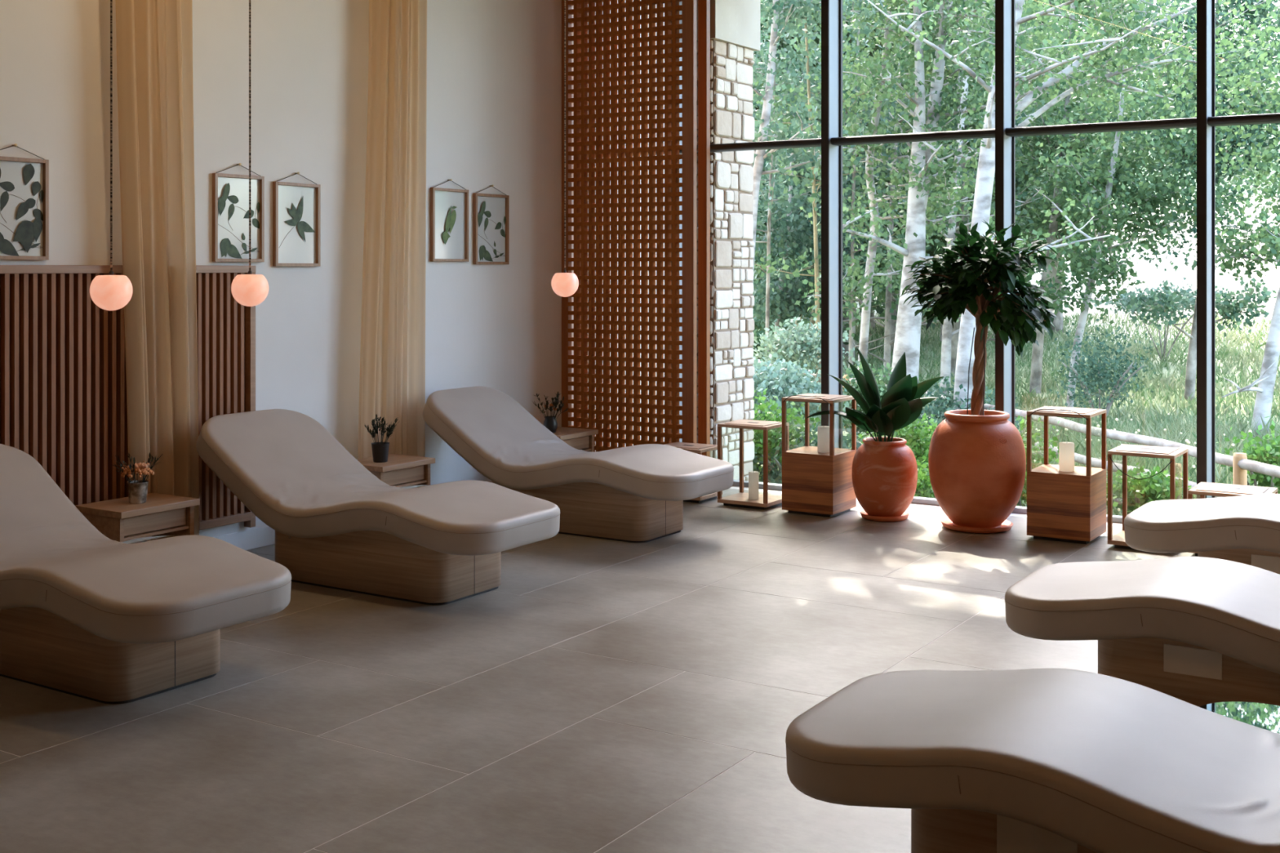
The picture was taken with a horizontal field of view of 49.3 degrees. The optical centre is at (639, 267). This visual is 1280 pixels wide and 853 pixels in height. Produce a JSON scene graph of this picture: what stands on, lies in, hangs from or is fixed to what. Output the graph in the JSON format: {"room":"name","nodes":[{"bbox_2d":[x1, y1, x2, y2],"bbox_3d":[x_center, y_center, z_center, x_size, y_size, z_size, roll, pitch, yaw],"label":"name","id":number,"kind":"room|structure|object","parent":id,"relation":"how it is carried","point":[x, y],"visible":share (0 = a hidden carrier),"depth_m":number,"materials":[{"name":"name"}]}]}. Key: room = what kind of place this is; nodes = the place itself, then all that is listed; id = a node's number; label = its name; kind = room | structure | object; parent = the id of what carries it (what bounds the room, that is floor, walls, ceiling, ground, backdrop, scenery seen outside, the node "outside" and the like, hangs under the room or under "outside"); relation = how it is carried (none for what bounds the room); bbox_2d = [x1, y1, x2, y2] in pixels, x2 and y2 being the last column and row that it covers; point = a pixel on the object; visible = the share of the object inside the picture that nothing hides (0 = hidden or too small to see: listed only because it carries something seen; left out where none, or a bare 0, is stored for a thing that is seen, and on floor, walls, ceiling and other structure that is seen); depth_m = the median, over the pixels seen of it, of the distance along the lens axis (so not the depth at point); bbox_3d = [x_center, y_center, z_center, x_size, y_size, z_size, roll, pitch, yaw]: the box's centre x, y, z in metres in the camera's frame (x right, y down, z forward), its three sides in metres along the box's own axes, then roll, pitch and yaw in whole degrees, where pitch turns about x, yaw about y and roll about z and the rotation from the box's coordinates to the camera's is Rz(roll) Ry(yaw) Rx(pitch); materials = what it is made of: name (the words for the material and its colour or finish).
{"room":"spa","nodes":[
{"label":"spa","id":0,"kind":"room"},
{"bbox_2d":[0,0,561,537],"bbox_3d":[-3.509,-0.860,4.916,0.150,4.600,10.900,0,0,33],"label":"wall","id":1,"kind":"structure","parent":0,"point":[494,100],"depth_m":7.62,"materials":[{"name":"paint"}]},
{"bbox_2d":[0,143,48,259],"bbox_3d":[-2.702,-0.285,6.012,0.026,0.501,0.322,0,0,33],"label":"picture","id":2,"kind":"object","parent":1,"relation":"attached to","point":[24,182],"visible":1,"depth_m":6.06,"materials":[{"name":"paper"}]},
{"bbox_2d":[0,265,255,530],"bbox_3d":[-2.905,0.654,5.663,0.058,1.332,3.450,0,0,33],"label":"wall panel","id":3,"kind":"object","parent":1,"relation":"attached to","point":[64,403],"visible":0.56,"depth_m":6.29,"materials":[{"name":"brown wood"}]},
{"bbox_2d":[212,163,264,262],"bbox_3d":[-2.033,-0.281,7.059,0.026,0.501,0.318,0,0,33],"label":"picture","id":4,"kind":"object","parent":1,"relation":"attached to","point":[230,192],"visible":0.97,"depth_m":7.06,"materials":[{"name":"paper"}]},
{"bbox_2d":[272,172,320,266],"bbox_3d":[-1.819,-0.259,7.392,0.026,0.501,0.318,0,0,33],"label":"picture","id":5,"kind":"object","parent":1,"relation":"attached to","point":[296,206],"visible":1,"depth_m":7.40,"materials":[{"name":"paper"}]},
{"bbox_2d":[213,480,491,550],"bbox_3d":[-3.457,1.390,4.847,0.012,0.100,10.840,0,0,33],"label":"baseboard","id":6,"kind":"structure","parent":1,"relation":"attached to","point":[259,537],"depth_m":7.13,"materials":[{"name":"paint"}]},
{"bbox_2d":[430,178,469,262],"bbox_3d":[-1.150,-0.288,8.438,0.026,0.501,0.332,0,0,33],"label":"picture","id":7,"kind":"object","parent":1,"relation":"attached to","point":[449,207],"visible":1,"depth_m":8.44,"materials":[{"name":"paper"}]},
{"bbox_2d":[473,184,509,264],"bbox_3d":[-0.935,-0.273,8.775,0.026,0.501,0.332,0,0,33],"label":"picture","id":8,"kind":"object","parent":1,"relation":"attached to","point":[491,211],"visible":1,"depth_m":8.78,"materials":[{"name":"paper"}]},
{"bbox_2d":[571,4,581,426],"bbox_3d":[-0.598,-0.860,9.672,0.369,4.600,0.250,0,0,33],"label":"wall","id":9,"kind":"structure","parent":0,"point":[572,6],"depth_m":9.55,"materials":[{"name":"paint"}]},
{"bbox_2d":[0,485,1195,852],"bbox_3d":[-0.710,1.565,3.279,6.630,0.250,11.460,0,0,33],"label":"floor","id":10,"kind":"structure","parent":0,"point":[186,778],"depth_m":4.61,"materials":[{"name":"tile"}]},
{"bbox_2d":[75,493,199,542],"bbox_3d":[-2.228,1.240,6.186,0.320,0.400,0.416,0,0,33],"label":"side table","id":11,"kind":"object","parent":10,"relation":"on","point":[119,520],"visible":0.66,"depth_m":6.10,"materials":[{"name":"brown wood"}]},
{"bbox_2d":[111,452,162,503],"bbox_3d":[-2.225,0.927,6.164,0.218,0.225,0.152,0,0,-19],"label":"potted plant","id":12,"kind":"object","parent":11,"relation":"on","point":[137,489],"visible":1,"depth_m":6.14,"materials":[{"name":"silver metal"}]},
{"bbox_2d":[0,444,291,704],"bbox_3d":[-2.092,1.075,5.077,1.792,0.730,0.734,0,0,33],"label":"lounger","id":13,"kind":"object","parent":10,"relation":"on","point":[85,613],"visible":1,"depth_m":4.71,"materials":[{"name":"beige leather"}]},
{"bbox_2d":[122,535,180,543],"bbox_3d":[-1.937,1.275,5.620,0.320,0.330,0.320,0,0,33],"label":"round glass table","id":14,"kind":"object","parent":10,"relation":"on","point":[151,538],"visible":0.14,"depth_m":5.70,"materials":[{"name":"grey"}]},
{"bbox_2d":[195,408,559,605],"bbox_3d":[-1.230,1.075,6.425,1.792,0.730,0.734,0,0,33],"label":"lounger","id":15,"kind":"object","parent":10,"relation":"on","point":[336,525],"visible":1,"depth_m":6.20,"materials":[{"name":"beige leather"}]},
{"bbox_2d":[356,453,435,487],"bbox_3d":[-1.366,1.240,7.533,0.320,0.400,0.416,0,0,33],"label":"side table","id":16,"kind":"object","parent":10,"relation":"on","point":[399,470],"visible":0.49,"depth_m":7.49,"materials":[{"name":"brown wood"}]},
{"bbox_2d":[364,413,398,462],"bbox_3d":[-1.375,0.915,7.474,0.216,0.250,0.177,0,0,33],"label":"potted plant","id":17,"kind":"object","parent":16,"relation":"on","point":[380,449],"visible":1,"depth_m":7.45,"materials":[{"name":"plant"}]},
{"bbox_2d":[399,484,430,488],"bbox_3d":[-1.075,1.275,6.967,0.320,0.330,0.320,0,0,33],"label":"round glass table","id":18,"kind":"object","parent":10,"relation":"on","point":[418,486],"visible":0.04,"depth_m":7.06,"materials":[{"name":"grey"}]},
{"bbox_2d":[552,426,598,452],"bbox_3d":[-0.514,1.240,8.864,0.320,0.400,0.416,0,0,33],"label":"side table","id":19,"kind":"object","parent":10,"relation":"on","point":[583,439],"visible":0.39,"depth_m":8.86,"materials":[{"name":"brown wood"}]},
{"bbox_2d":[532,391,568,432],"bbox_3d":[-0.548,0.906,8.784,0.214,0.269,0.239,0,0,33],"label":"flower vase","id":20,"kind":"object","parent":19,"relation":"on","point":[550,423],"visible":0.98,"depth_m":8.77,"materials":[{"name":"black ceramic"}]},
{"bbox_2d":[422,386,733,542],"bbox_3d":[-0.367,1.075,7.773,1.792,0.730,0.734,0,0,33],"label":"lounger","id":21,"kind":"object","parent":10,"relation":"on","point":[632,494],"visible":1,"depth_m":7.49,"materials":[{"name":"beige"}]},
{"bbox_2d":[561,0,697,453],"bbox_3d":[-0.088,-0.855,9.173,1.045,4.590,0.047,0,0,33],"label":"lattice screen","id":22,"kind":"object","parent":10,"relation":"on","point":[644,167],"visible":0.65,"depth_m":9.14,"materials":[{"name":"brown wood"}]},
{"bbox_2d":[664,441,722,502],"bbox_3d":[0.302,1.274,8.698,0.335,0.333,0.280,0,0,33],"label":"wooden lantern","id":23,"kind":"object","parent":10,"relation":"on","point":[698,448],"visible":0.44,"depth_m":8.61,"materials":[{"name":"brown"}]},
{"bbox_2d":[697,0,710,457],"bbox_3d":[0.414,-0.860,9.009,0.064,4.600,0.045,0,0,33],"label":"trim","id":24,"kind":"structure","parent":10,"relation":"on","point":[704,6],"depth_m":8.99,"materials":[{"name":"wood"}]},
{"bbox_2d":[717,419,788,509],"bbox_3d":[0.689,1.190,8.469,0.333,0.501,0.300,0,0,33],"label":"wooden lantern","id":25,"kind":"object","parent":10,"relation":"on","point":[765,501],"visible":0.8,"depth_m":8.40,"materials":[{"name":"brown"}]},
{"bbox_2d":[748,470,758,499],"bbox_3d":[0.687,1.310,8.422,0.062,0.175,0.062,0,0,33],"label":"pillar candle","id":26,"kind":"object","parent":25,"relation":"on","point":[753,475],"visible":1,"depth_m":8.39,"materials":[{"name":"white wax"}]},
{"bbox_2d":[782,393,856,517],"bbox_3d":[1.049,1.090,8.216,0.328,0.700,0.367,0,0,33],"label":"wooden lantern","id":27,"kind":"object","parent":10,"relation":"on","point":[815,483],"visible":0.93,"depth_m":8.12,"materials":[{"name":"brown"}]},
{"bbox_2d":[817,424,829,453],"bbox_3d":[1.078,1.000,8.166,0.074,0.160,0.074,0,0,33],"label":"pillar candle","id":28,"kind":"object","parent":27,"relation":"on","point":[823,432],"visible":0.94,"depth_m":8.13,"materials":[{"name":"white wax"}]},
{"bbox_2d":[851,436,917,522],"bbox_3d":[1.405,1.212,8.005,0.372,0.455,0.372,0,0,33],"label":"plant pot","id":29,"kind":"object","parent":10,"relation":"on","point":[884,473],"visible":1,"depth_m":7.87,"materials":[{"name":"ceramic"}]},
{"bbox_2d":[807,346,943,441],"bbox_3d":[1.355,0.743,7.994,0.763,0.588,0.344,0,0,33],"label":"leaf plant","id":30,"kind":"object","parent":29,"relation":"on","point":[901,404],"visible":0.94,"depth_m":7.96,"materials":[{"name":"plant"}]},
{"bbox_2d":[928,409,1026,533],"bbox_3d":[1.864,1.120,7.711,0.524,0.640,0.524,0,0,33],"label":"plant pot","id":31,"kind":"object","parent":10,"relation":"on","point":[977,464],"visible":0.98,"depth_m":7.52,"materials":[{"name":"ceramic"}]},
{"bbox_2d":[898,219,1058,415],"bbox_3d":[1.870,0.292,7.691,0.857,1.127,0.776,0,0,5],"label":"ficus tree","id":32,"kind":"object","parent":31,"relation":"on","point":[976,288],"visible":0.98,"depth_m":7.58,"materials":[{"name":"green plant"}]},
{"bbox_2d":[785,668,1279,852],"bbox_3d":[1.210,1.075,2.965,1.792,0.730,0.734,0,0,33],"label":"lounger","id":33,"kind":"object","parent":10,"relation":"on","point":[1031,760],"visible":1,"depth_m":2.98,"materials":[{"name":"beige leather"}]},
{"bbox_2d":[1026,406,1106,544],"bbox_3d":[2.272,1.090,7.434,0.332,0.700,0.367,0,0,33],"label":"wooden lantern","id":34,"kind":"object","parent":10,"relation":"on","point":[1070,507],"visible":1,"depth_m":7.33,"materials":[{"name":"brown"}]},
{"bbox_2d":[1058,441,1074,471],"bbox_3d":[2.271,1.000,7.415,0.078,0.160,0.078,0,0,33],"label":"pillar candle","id":35,"kind":"object","parent":34,"relation":"on","point":[1066,449],"visible":1,"depth_m":7.38,"materials":[{"name":"white wax"}]},
{"bbox_2d":[1004,556,1279,706],"bbox_3d":[2.072,1.075,4.313,1.792,0.730,0.734,0,0,33],"label":"lounger","id":36,"kind":"object","parent":10,"relation":"on","point":[1197,631],"visible":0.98,"depth_m":4.31,"materials":[{"name":"beige leather"}]},
{"bbox_2d":[1107,444,1187,553],"bbox_3d":[2.619,1.188,7.194,0.328,0.504,0.367,0,0,33],"label":"wooden lantern","id":37,"kind":"object","parent":10,"relation":"on","point":[1124,450],"visible":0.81,"depth_m":7.15,"materials":[{"name":"brown"}]},
{"bbox_2d":[1124,493,1279,574],"bbox_3d":[2.934,1.075,5.661,1.792,0.730,0.734,0,0,33],"label":"lounger","id":38,"kind":"object","parent":10,"relation":"on","point":[1242,529],"visible":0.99,"depth_m":5.70,"materials":[{"name":"beige"}]},
{"bbox_2d":[1187,481,1277,556],"bbox_3d":[2.974,1.273,6.989,0.365,0.335,0.330,0,0,33],"label":"wooden lantern","id":39,"kind":"object","parent":10,"relation":"on","point":[1203,489],"visible":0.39,"depth_m":6.95,"materials":[{"name":"brown"}]},
{"bbox_2d":[1200,702,1279,733],"bbox_3d":[1.521,1.275,3.408,0.320,0.330,0.320,0,0,33],"label":"round glass table","id":40,"kind":"object","parent":10,"relation":"on","point":[1264,716],"visible":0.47,"depth_m":3.47,"materials":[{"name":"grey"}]},
{"bbox_2d":[595,0,664,452],"bbox_3d":[-1.699,-1.210,14.620,5.380,7.700,0.400,0,0,33],"label":"wall","id":41,"kind":"structure","parent":0,"point":[633,0],"depth_m":13.48,"materials":[{"name":"wood"}]},
{"bbox_2d":[697,0,759,480],"bbox_3d":[0.514,-0.610,9.767,0.400,5.900,0.650,0,0,33],"label":"stone wall","id":42,"kind":"structure","parent":0,"point":[735,24],"depth_m":9.62,"materials":[{"name":"stone"}]},
{"bbox_3d":[-0.677,-3.260,3.330,6.630,0.200,11.580,0,0,33],"label":"ceiling","id":43,"kind":"structure","parent":0,"visible":0},
{"bbox_2d":[89,0,133,311],"bbox_3d":[-2.033,-1.497,5.358,0.155,3.322,0.155,0,0,33],"label":"pendant lamp","id":44,"kind":"object","parent":43,"relation":"hanging from","point":[110,292],"visible":1,"depth_m":5.32,"materials":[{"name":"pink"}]},
{"bbox_2d":[115,0,199,535],"bbox_3d":[-2.251,-0.865,6.506,0.129,4.550,0.486,0,0,33],"label":"sheer curtain","id":45,"kind":"object","parent":43,"relation":"hanging from","point":[154,37],"visible":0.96,"depth_m":6.49,"materials":[{"name":"beige fabric"}]},
{"bbox_2d":[231,0,268,306],"bbox_3d":[-1.662,-1.497,5.938,0.155,3.322,0.155,0,0,33],"label":"pendant lamp","id":46,"kind":"object","parent":43,"relation":"hanging from","point":[250,289],"visible":1,"depth_m":5.90,"materials":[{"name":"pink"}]},
{"bbox_2d":[358,0,426,459],"bbox_3d":[-1.398,-0.865,7.849,0.111,4.550,0.521,0,0,31],"label":"sheer curtain","id":47,"kind":"object","parent":43,"relation":"hanging from","point":[392,381],"visible":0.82,"depth_m":7.87,"materials":[{"name":"fabric"}]},
{"bbox_2d":[551,0,578,297],"bbox_3d":[-0.424,-1.497,7.874,0.155,3.322,0.155,0,0,33],"label":"pendant lamp","id":48,"kind":"object","parent":43,"relation":"hanging from","point":[564,284],"visible":1,"depth_m":7.85,"materials":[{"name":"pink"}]},
{"bbox_3d":[2.275,-2.690,8.149,6.850,0.940,0.280,0,0,33],"label":"wall window","id":49,"kind":"structure","parent":0,"visible":0},
{"bbox_2d":[595,0,682,442],"bbox_3d":[-0.169,-0.390,9.667,1.107,3.660,0.205,0,0,33],"label":"window","id":50,"kind":"structure","parent":49,"relation":"attached to","point":[680,2],"depth_m":9.36,"materials":[{"name":"brown wood"}]},
{"bbox_2d":[679,0,842,490],"bbox_3d":[0.764,-0.390,9.071,1.131,3.660,0.205,0,0,33],"label":"window frame","id":51,"kind":"structure","parent":49,"relation":"attached to","point":[831,10],"depth_m":8.74,"materials":[{"name":"brown metal"}]},
{"bbox_2d":[830,0,1015,506],"bbox_3d":[1.703,-0.390,8.470,1.122,3.660,0.205,0,0,33],"label":"window","id":52,"kind":"structure","parent":49,"relation":"attached to","point":[1005,10],"depth_m":8.17,"materials":[{"name":"brown metal"}]},
{"bbox_2d":[1004,0,1215,523],"bbox_3d":[2.638,-0.390,7.872,1.122,3.660,0.205,0,0,33],"label":"window","id":53,"kind":"structure","parent":49,"relation":"attached to","point":[1206,9],"depth_m":7.54,"materials":[{"name":"brown metal"}]},
{"bbox_2d":[1207,112,1279,126],"bbox_3d":[3.573,-0.390,7.274,1.122,3.660,0.205,0,0,33],"label":"window","id":54,"kind":"structure","parent":49,"relation":"attached to","point":[1263,118],"depth_m":7.43,"materials":[{"name":"brown metal"}]},
{"label":"outside","id":55,"kind":"structure","parent":0,"visible":0},
{"bbox_2d":[753,40,1279,482],"bbox_3d":[38.403,-10.421,69.310,170.000,25.401,141.840,0,0,33],"label":"ground","id":56,"kind":"structure","parent":55,"point":[1272,280],"depth_m":39.95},
{"bbox_2d":[752,387,820,483],"bbox_3d":[0.918,1.494,10.515,0.853,1.150,0.879,0,0,33],"label":"shrub","id":57,"kind":"object","parent":56,"relation":"on","point":[774,434],"visible":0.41,"depth_m":10.43,"materials":[{"name":"green plant"}]},
{"bbox_2d":[752,5,854,359],"bbox_3d":[1.617,-2.261,25.967,4.730,8.995,5.113,0,0,-8],"label":"tree","id":58,"kind":"object","parent":56,"relation":"on","point":[769,33],"visible":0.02,"depth_m":24.88,"materials":[{"name":"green plant"}]},
{"bbox_2d":[752,351,858,432],"bbox_3d":[1.330,1.491,13.055,1.363,1.430,1.296,0,0,-19],"label":"shrub","id":59,"kind":"object","parent":56,"relation":"on","point":[787,384],"visible":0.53,"depth_m":12.81,"materials":[{"name":"green plant"}]},
{"bbox_2d":[752,315,859,432],"bbox_3d":[1.753,1.329,14.909,1.357,1.615,1.263,0,0,33],"label":"shrub","id":60,"kind":"object","parent":56,"relation":"on","point":[784,341],"visible":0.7,"depth_m":14.76,"materials":[{"name":"green plant"}]},
{"bbox_2d":[752,410,864,484],"bbox_3d":[1.209,1.562,10.302,1.019,1.031,0.974,0,0,33],"label":"shrub","id":61,"kind":"object","parent":56,"relation":"on","point":[773,475],"visible":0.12,"depth_m":10.20,"materials":[{"name":"green plant"}]},
{"bbox_2d":[752,7,875,371],"bbox_3d":[1.617,-1.557,19.255,2.883,7.269,3.847,0,0,-6],"label":"slender tree","id":62,"kind":"object","parent":56,"relation":"on","point":[781,199],"visible":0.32,"depth_m":18.98,"materials":[{"name":"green plant"}]},
{"bbox_2d":[752,11,896,373],"bbox_3d":[2.108,-0.885,20.041,2.944,5.872,2.949,0,0,-3],"label":"birch tree","id":63,"kind":"object","parent":56,"relation":"on","point":[782,300],"visible":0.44,"depth_m":19.74,"materials":[{"name":"green plant"}]},
{"bbox_2d":[752,0,903,284],"bbox_3d":[1.424,-1.374,14.941,2.861,7.267,2.625,0,0,-9],"label":"birch tree","id":64,"kind":"object","parent":56,"relation":"on","point":[777,8],"visible":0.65,"depth_m":14.88,"materials":[{"name":"green plant"}]},
{"bbox_2d":[752,48,906,362],"bbox_3d":[2.722,-0.709,22.135,3.486,5.483,3.363,0,0,27],"label":"tree","id":65,"kind":"object","parent":56,"relation":"on","point":[846,249],"visible":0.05,"depth_m":22.01,"materials":[{"name":"green plant"}]},
{"bbox_2d":[752,3,922,377],"bbox_3d":[2.611,-2.369,25.297,5.111,9.228,5.189,0,0,22],"label":"tree","id":66,"kind":"object","parent":56,"relation":"on","point":[757,324],"visible":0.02,"depth_m":24.39,"materials":[{"name":"green plant"}]},
{"bbox_2d":[752,0,937,383],"bbox_3d":[2.196,-1.438,18.358,2.813,7.114,2.804,0,0,33],"label":"slender tree","id":67,"kind":"object","parent":56,"relation":"on","point":[813,199],"visible":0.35,"depth_m":17.98,"materials":[{"name":"green plant"}]},
{"bbox_2d":[755,0,940,368],"bbox_3d":[3.036,-1.693,19.726,3.136,7.423,2.910,0,0,33],"label":"slender tree","id":68,"kind":"object","parent":56,"relation":"on","point":[850,176],"visible":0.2,"depth_m":19.97,"materials":[{"name":"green plant"}]},
{"bbox_2d":[791,358,907,450],"bbox_3d":[2.070,1.524,13.564,1.219,1.285,1.115,0,0,16],"label":"shrub","id":69,"kind":"object","parent":56,"relation":"on","point":[882,382],"visible":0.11,"depth_m":13.39,"materials":[{"name":"green plant"}]},
{"bbox_2d":[757,0,987,363],"bbox_3d":[4.064,-3.827,25.974,6.711,11.890,6.254,0,0,38],"label":"tree","id":70,"kind":"object","parent":56,"relation":"on","point":[846,347],"visible":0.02,"depth_m":25.00,"materials":[{"name":"green plant"}]},
{"bbox_2d":[803,0,969,377],"bbox_3d":[3.903,-1.825,21.266,2.333,7.664,3.285,0,0,-17],"label":"slender tree","id":71,"kind":"object","parent":56,"relation":"on","point":[888,310],"visible":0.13,"depth_m":20.97,"materials":[{"name":"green plant"}]},
{"bbox_2d":[847,413,937,475],"bbox_3d":[1.995,1.534,10.463,0.808,1.234,0.901,0,0,33],"label":"shrub","id":72,"kind":"object","parent":56,"relation":"on","point":[916,441],"visible":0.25,"depth_m":10.35,"materials":[{"name":"green plant"}]},
{"bbox_2d":[855,219,936,331],"bbox_3d":[5.122,-4.433,31.713,6.252,12.486,7.222,0,0,-10],"label":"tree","id":73,"kind":"object","parent":56,"relation":"on","point":[878,309],"visible":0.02,"depth_m":31.97,"materials":[{"name":"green plant"}]},
{"bbox_2d":[761,4,1035,353],"bbox_3d":[4.823,-3.225,27.172,5.476,10.412,5.876,0,0,-1],"label":"tree","id":74,"kind":"object","parent":56,"relation":"on","point":[893,326],"visible":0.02,"depth_m":26.85,"materials":[{"name":"green plant"}]},
{"bbox_2d":[786,0,1017,431],"bbox_3d":[1.109,-3.761,17.778,6.821,11.870,5.211,0,0,-5],"label":"poplar tree","id":75,"kind":"object","parent":56,"relation":"on","point":[873,126],"visible":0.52,"depth_m":16.72,"materials":[{"name":"green plant"}]},
{"bbox_2d":[914,455,935,498],"bbox_3d":[1.942,1.662,9.620,0.736,0.771,0.632,0,0,-13],"label":"shrub","id":76,"kind":"object","parent":56,"relation":"on","point":[923,489],"visible":0.23,"depth_m":9.52,"materials":[{"name":"green plant"}]},
{"bbox_2d":[799,0,1058,431],"bbox_3d":[3.645,-4.060,15.434,3.685,12.519,4.082,0,0,-42],"label":"poplar tree","id":77,"kind":"object","parent":56,"relation":"on","point":[922,153],"visible":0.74,"depth_m":15.93,"materials":[{"name":"green plant"}]},
{"bbox_2d":[905,373,1021,445],"bbox_3d":[3.165,1.598,13.959,1.389,1.076,1.444,0,0,33],"label":"shrub","id":78,"kind":"object","parent":56,"relation":"on","point":[938,407],"visible":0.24,"depth_m":13.97,"materials":[{"name":"green plant"}]},
{"bbox_2d":[865,8,1067,395],"bbox_3d":[4.358,-1.625,18.890,2.879,7.271,2.561,0,0,25],"label":"slender tree","id":79,"kind":"object","parent":56,"relation":"on","point":[947,334],"visible":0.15,"depth_m":18.96,"materials":[{"name":"green plant"}]},
{"bbox_2d":[866,0,1079,342],"bbox_3d":[6.035,-2.816,28.132,4.908,9.332,5.267,0,0,-12],"label":"tree","id":80,"kind":"object","parent":56,"relation":"on","point":[1028,277],"visible":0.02,"depth_m":27.34,"materials":[{"name":"green plant"}]},
{"bbox_2d":[867,0,1081,376],"bbox_3d":[5.456,-1.508,23.078,3.464,6.942,2.990,0,0,10],"label":"poplar tree","id":81,"kind":"object","parent":56,"relation":"on","point":[954,341],"visible":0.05,"depth_m":22.88,"materials":[{"name":"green plant"}]},
{"bbox_2d":[877,0,1081,244],"bbox_3d":[5.164,-2.060,21.766,2.872,7.660,3.045,0,0,-41],"label":"slender tree","id":82,"kind":"object","parent":56,"relation":"on","point":[1024,188],"visible":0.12,"depth_m":21.96,"materials":[{"name":"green plant"}]},
{"bbox_2d":[940,193,1032,284],"bbox_3d":[8.414,-2.485,33.840,4.586,8.280,4.656,0,0,-10],"label":"tree","id":83,"kind":"object","parent":56,"relation":"on","point":[1026,280],"visible":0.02,"depth_m":32.97,"materials":[{"name":"green plant"}]},
{"bbox_2d":[752,307,1279,439],"bbox_3d":[6.689,1.484,25.369,22.422,1.099,18.446,0,0,33],"label":"meadow grass","id":84,"kind":"structure","parent":56,"relation":"on","point":[1223,352],"depth_m":23.17,"materials":[{"name":"plant"}]},
{"bbox_2d":[758,398,1279,515],"bbox_3d":[5.322,1.834,11.531,9.305,0.861,8.839,0,0,33],"label":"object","id":85,"kind":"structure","parent":56,"relation":"on","point":[1173,434],"depth_m":14.45,"materials":[{"name":"plant"}]},
{"bbox_2d":[758,359,1279,497],"bbox_3d":[2.950,1.788,15.718,0.406,0.958,14.081,0,0,-14],"label":"fence","id":86,"kind":"object","parent":56,"relation":"on","point":[1239,462],"visible":0.2,"depth_m":11.21,"materials":[{"name":"brown wood"}]},
{"bbox_2d":[933,0,1124,342],"bbox_3d":[7.365,-2.758,28.911,5.146,9.118,4.796,0,0,2],"label":"tree","id":87,"kind":"object","parent":56,"relation":"on","point":[1022,168],"visible":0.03,"depth_m":28.04,"materials":[{"name":"green plant"}]},
{"bbox_2d":[1015,415,1067,506],"bbox_3d":[2.799,1.625,10.218,0.809,1.109,0.893,0,0,33],"label":"shrub","id":88,"kind":"object","parent":56,"relation":"on","point":[1037,456],"visible":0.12,"depth_m":10.21,"materials":[{"name":"green plant"}]},
{"bbox_2d":[942,0,1195,393],"bbox_3d":[6.204,-1.387,20.054,3.326,6.682,3.036,0,0,-10],"label":"poplar tree","id":89,"kind":"object","parent":56,"relation":"on","point":[1051,140],"visible":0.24,"depth_m":19.95,"materials":[{"name":"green plant"}]},
{"bbox_2d":[866,0,1279,409],"bbox_3d":[4.070,-3.219,12.423,6.283,10.907,6.340,0,0,-15],"label":"birch tree","id":90,"kind":"object","parent":56,"relation":"on","point":[986,163],"visible":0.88,"depth_m":14.00,"materials":[{"name":"green plant"}]},
{"bbox_2d":[1048,318,1159,422],"bbox_3d":[5.639,1.307,17.004,1.215,1.365,1.467,0,0,33],"label":"shrub","id":91,"kind":"object","parent":56,"relation":"on","point":[1107,374],"visible":0.98,"depth_m":16.93,"materials":[{"name":"green plant"}]},
{"bbox_2d":[1016,0,1195,334],"bbox_3d":[9.420,-4.275,30.859,6.411,12.189,6.879,0,0,-22],"label":"tree","id":92,"kind":"object","parent":56,"relation":"on","point":[1058,323],"visible":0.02,"depth_m":30.31,"materials":[{"name":"green plant"}]},
{"bbox_2d":[1066,10,1164,208],"bbox_3d":[16.063,-6.585,51.719,6.739,11.650,5.833,0,0,22],"label":"tree","id":93,"kind":"object","parent":56,"relation":"on","point":[1067,11],"visible":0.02,"depth_m":50.89,"materials":[{"name":"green plant"}]},
{"bbox_2d":[1028,7,1259,407],"bbox_3d":[6.436,-0.705,17.910,2.734,5.516,2.753,0,0,37],"label":"birch tree","id":94,"kind":"object","parent":56,"relation":"on","point":[1110,177],"visible":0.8,"depth_m":17.76,"materials":[{"name":"green plant"}]},
{"bbox_2d":[1033,413,1257,511],"bbox_3d":[3.872,1.744,12.085,8.570,0.498,6.492,0,0,33],"label":"flowers","id":95,"kind":"object","parent":56,"relation":"on","point":[1187,441],"visible":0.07,"depth_m":13.91,"materials":[{"name":"beige plant"}]},
{"bbox_2d":[1106,462,1195,515],"bbox_3d":[3.587,1.777,9.793,0.821,0.817,0.735,0,0,33],"label":"shrub","id":96,"kind":"object","parent":56,"relation":"on","point":[1157,487],"visible":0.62,"depth_m":9.70,"materials":[{"name":"green plant"}]},
{"bbox_2d":[1090,276,1237,360],"bbox_3d":[9.013,0.910,23.976,2.543,1.519,2.144,0,0,5],"label":"shrub","id":97,"kind":"object","parent":56,"relation":"on","point":[1125,300],"visible":0.38,"depth_m":23.83,"materials":[{"name":"green plant"}]},
{"bbox_2d":[1080,0,1279,399],"bbox_3d":[7.908,-1.370,18.912,3.678,6.347,2.748,0,0,-9],"label":"poplar tree","id":98,"kind":"object","parent":56,"relation":"on","point":[1235,309],"visible":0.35,"depth_m":18.78,"materials":[{"name":"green plant"}]},
{"bbox_2d":[1146,0,1279,436],"bbox_3d":[6.893,-0.574,15.072,2.597,5.395,2.149,0,0,-3],"label":"poplar tree","id":99,"kind":"object","parent":56,"relation":"on","point":[1264,399],"visible":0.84,"depth_m":15.01,"materials":[{"name":"green plant"}]},
{"bbox_2d":[1215,416,1279,493],"bbox_3d":[4.734,1.700,10.446,0.740,1.147,0.738,0,0,-1],"label":"shrub","id":100,"kind":"object","parent":56,"relation":"on","point":[1268,453],"visible":0.52,"depth_m":10.43,"materials":[{"name":"green plant"}]},
{"bbox_2d":[1262,0,1279,262],"bbox_3d":[12.677,-3.544,22.257,5.530,11.045,6.389,0,0,-11],"label":"tree","id":101,"kind":"object","parent":56,"relation":"on","point":[1268,18],"visible":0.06,"depth_m":23.19,"materials":[{"name":"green plant"}]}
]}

